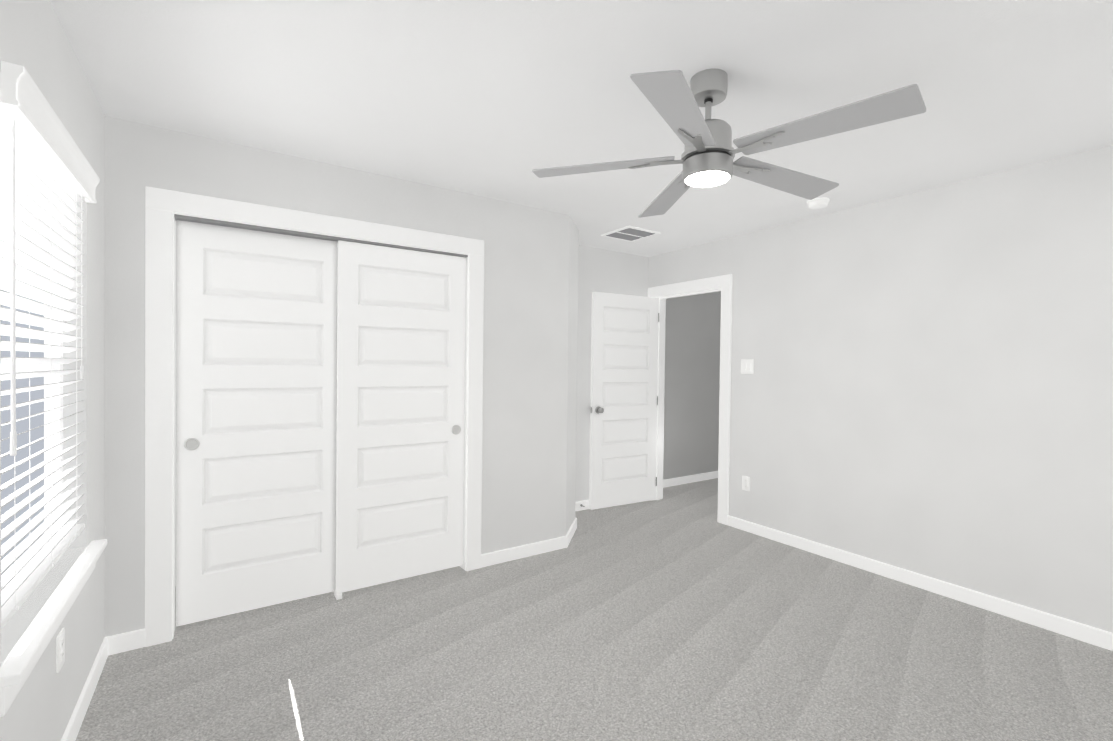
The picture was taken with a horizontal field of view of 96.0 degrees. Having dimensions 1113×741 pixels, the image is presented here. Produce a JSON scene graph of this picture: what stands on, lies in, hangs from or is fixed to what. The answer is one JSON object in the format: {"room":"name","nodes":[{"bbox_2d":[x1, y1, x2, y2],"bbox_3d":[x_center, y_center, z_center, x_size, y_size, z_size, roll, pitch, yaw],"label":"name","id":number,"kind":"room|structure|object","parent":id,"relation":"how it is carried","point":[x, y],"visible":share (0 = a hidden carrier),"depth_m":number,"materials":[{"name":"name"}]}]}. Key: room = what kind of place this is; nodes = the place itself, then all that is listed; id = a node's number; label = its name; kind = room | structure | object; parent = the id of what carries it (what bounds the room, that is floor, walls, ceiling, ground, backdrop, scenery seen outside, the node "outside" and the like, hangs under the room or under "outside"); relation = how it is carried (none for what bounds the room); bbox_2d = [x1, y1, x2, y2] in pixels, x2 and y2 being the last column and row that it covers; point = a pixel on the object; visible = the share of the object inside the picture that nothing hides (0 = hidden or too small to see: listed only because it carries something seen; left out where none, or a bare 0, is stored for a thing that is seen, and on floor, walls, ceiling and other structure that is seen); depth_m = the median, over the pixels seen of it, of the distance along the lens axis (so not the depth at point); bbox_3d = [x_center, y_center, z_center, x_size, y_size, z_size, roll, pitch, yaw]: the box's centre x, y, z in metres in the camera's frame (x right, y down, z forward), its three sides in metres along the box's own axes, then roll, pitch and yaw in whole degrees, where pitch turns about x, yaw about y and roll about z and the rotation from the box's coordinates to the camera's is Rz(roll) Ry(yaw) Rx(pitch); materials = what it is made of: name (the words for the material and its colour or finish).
{"room":"empty bedroom","nodes":[
{"label":"empty bedroom","id":0,"kind":"room"},
{"bbox_2d":[0,0,104,740],"bbox_3d":[-1.381,0.098,1.167,0.120,2.440,4.640,0,1,-34],"label":"wall","id":1,"kind":"structure","parent":0,"point":[35,42],"depth_m":1.89,"materials":[{"name":"paint"}]},
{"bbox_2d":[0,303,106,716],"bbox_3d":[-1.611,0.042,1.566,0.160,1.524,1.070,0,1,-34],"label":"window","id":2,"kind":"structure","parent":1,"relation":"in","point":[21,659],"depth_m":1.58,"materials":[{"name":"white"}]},
{"bbox_2d":[0,61,99,628],"bbox_3d":[-1.593,-0.061,1.575,0.098,1.370,0.909,0,1,-34],"label":"window blinds","id":3,"kind":"object","parent":2,"relation":"attached to","point":[49,177],"visible":1,"depth_m":1.49,"materials":[{"name":"white plastic"}]},
{"bbox_2d":[56,628,63,672],"bbox_3d":[-1.623,0.915,1.642,0.009,0.116,0.072,0,1,-34],"label":"outlet","id":4,"kind":"object","parent":1,"relation":"attached to","point":[59,650],"visible":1,"depth_m":1.63,"materials":[{"name":"white plastic"}]},
{"bbox_2d":[105,116,569,636],"bbox_3d":[-1.013,0.078,3.025,2.553,2.440,0.120,0,1,-34],"label":"wall","id":5,"kind":"structure","parent":0,"point":[525,362],"depth_m":2.92,"materials":[{"name":"paint"}]},
{"bbox_2d":[176,220,337,626],"bbox_3d":[-1.551,0.264,2.678,0.765,1.994,0.040,0,1,-34],"label":"closet door","id":6,"kind":"structure","parent":5,"relation":"in","point":[256,361],"depth_m":2.63,"materials":[{"name":"white wood"}]},
{"bbox_2d":[145,187,483,646],"bbox_3d":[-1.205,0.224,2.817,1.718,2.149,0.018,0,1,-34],"label":"trim","id":7,"kind":"structure","parent":5,"relation":"attached to","point":[163,206],"depth_m":2.39,"materials":[{"name":"white wood"}]},
{"bbox_2d":[335,240,465,593],"bbox_3d":[-0.922,0.267,3.047,0.765,1.994,0.040,0,1,-34],"label":"closet door","id":8,"kind":"structure","parent":5,"relation":"in","point":[400,414],"depth_m":3.01,"materials":[{"name":"white wood"}]},
{"bbox_2d":[61,471,1112,740],"bbox_3d":[1.202,1.285,2.915,6.123,0.082,4.400,0,1,-34],"label":"baseboard","id":9,"kind":"structure","parent":5,"relation":"attached to","point":[1035,617],"depth_m":2.94,"materials":[{"name":"white wood"}]},
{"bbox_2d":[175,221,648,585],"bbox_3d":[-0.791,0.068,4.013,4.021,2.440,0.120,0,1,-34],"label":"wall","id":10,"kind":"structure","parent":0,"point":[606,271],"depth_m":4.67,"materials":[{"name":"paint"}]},
{"bbox_2d":[589,292,658,509],"bbox_3d":[0.643,0.280,4.794,0.771,1.990,0.167,0,1,-34],"label":"entry door","id":11,"kind":"structure","parent":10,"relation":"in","point":[624,396],"depth_m":4.74,"materials":[{"name":"white wood"}]},
{"bbox_2d":[566,217,578,534],"bbox_3d":[0.067,0.080,3.914,0.120,2.440,0.448,1,1,11],"label":"wall","id":12,"kind":"structure","parent":0,"point":[572,372],"depth_m":3.88,"materials":[{"name":"paint"}]},
{"bbox_2d":[50,0,1112,256],"bbox_3d":[1.230,-1.153,2.884,6.363,0.080,4.640,0,1,-34],"label":"ceiling","id":13,"kind":"structure","parent":0,"point":[496,98],"depth_m":1.96,"materials":[{"name":"paint"}]},
{"bbox_2d":[601,226,659,241],"bbox_3d":[0.614,-1.132,4.166,0.347,0.010,0.347,0,1,-34],"label":"ceiling vent","id":14,"kind":"object","parent":13,"relation":"in","point":[629,233],"visible":1,"depth_m":4.14,"materials":[{"name":"white plastic"}]},
{"bbox_2d":[532,69,925,217],"bbox_3d":[0.610,-0.912,1.906,1.296,0.392,1.303,0,1,-34],"label":"ceiling fan","id":15,"kind":"object","parent":13,"relation":"hanging from","point":[676,101],"visible":1,"depth_m":1.82,"materials":[{"name":"silver metal"}]},
{"bbox_2d":[807,197,829,208],"bbox_3d":[1.715,-1.093,3.286,0.132,0.040,0.132,0,1,-34],"label":"smoke detector","id":16,"kind":"object","parent":13,"relation":"attached to","point":[818,203],"visible":1,"depth_m":3.25,"materials":[{"name":"white plastic"}]},
{"bbox_2d":[75,478,1112,740],"bbox_3d":[1.201,1.356,2.916,6.363,0.060,4.640,0,1,-34],"label":"floor","id":17,"kind":"structure","parent":0,"point":[677,614],"depth_m":2.29,"materials":[{"name":"carpet"}]},
{"bbox_2d":[334,591,341,599],"bbox_3d":[-1.253,1.284,2.875,0.030,0.028,0.084,0,1,-34],"label":"floor guide","id":18,"kind":"object","parent":17,"relation":"on","point":[338,596],"visible":0.62,"depth_m":2.84,"materials":[{"name":"white plastic"}]},
{"bbox_2d":[663,291,720,479],"bbox_3d":[1.683,0.073,5.928,1.980,2.440,0.120,0,1,-34],"label":"wall","id":19,"kind":"structure","parent":0,"point":[692,382],"depth_m":5.75,"materials":[{"name":"paint"}]},
{"bbox_2d":[648,145,1112,632],"bbox_3d":[2.064,0.109,3.466,0.120,2.440,4.640,0,1,-34],"label":"wall","id":20,"kind":"structure","parent":0,"point":[925,388],"depth_m":2.99,"materials":[{"name":"paint"}]},
{"bbox_2d":[648,274,731,524],"bbox_3d":[1.246,0.242,4.691,0.156,2.124,0.994,0,1,-34],"label":"door frame","id":21,"kind":"structure","parent":20,"relation":"attached to","point":[724,283],"depth_m":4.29,"materials":[{"name":"white wood"}]},
{"bbox_2d":[742,476,749,490],"bbox_3d":[1.554,0.927,4.111,0.009,0.116,0.072,0,1,-34],"label":"outlet","id":22,"kind":"object","parent":20,"relation":"attached to","point":[746,483],"visible":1,"depth_m":4.11,"materials":[{"name":"white plastic"}]},
{"bbox_2d":[741,360,753,373],"bbox_3d":[1.559,-0.031,4.103,0.014,0.116,0.116,0,1,-34],"label":"switch plate","id":23,"kind":"object","parent":20,"relation":"attached to","point":[747,366],"visible":1,"depth_m":4.10,"materials":[{"name":"white plastic"}]}
]}

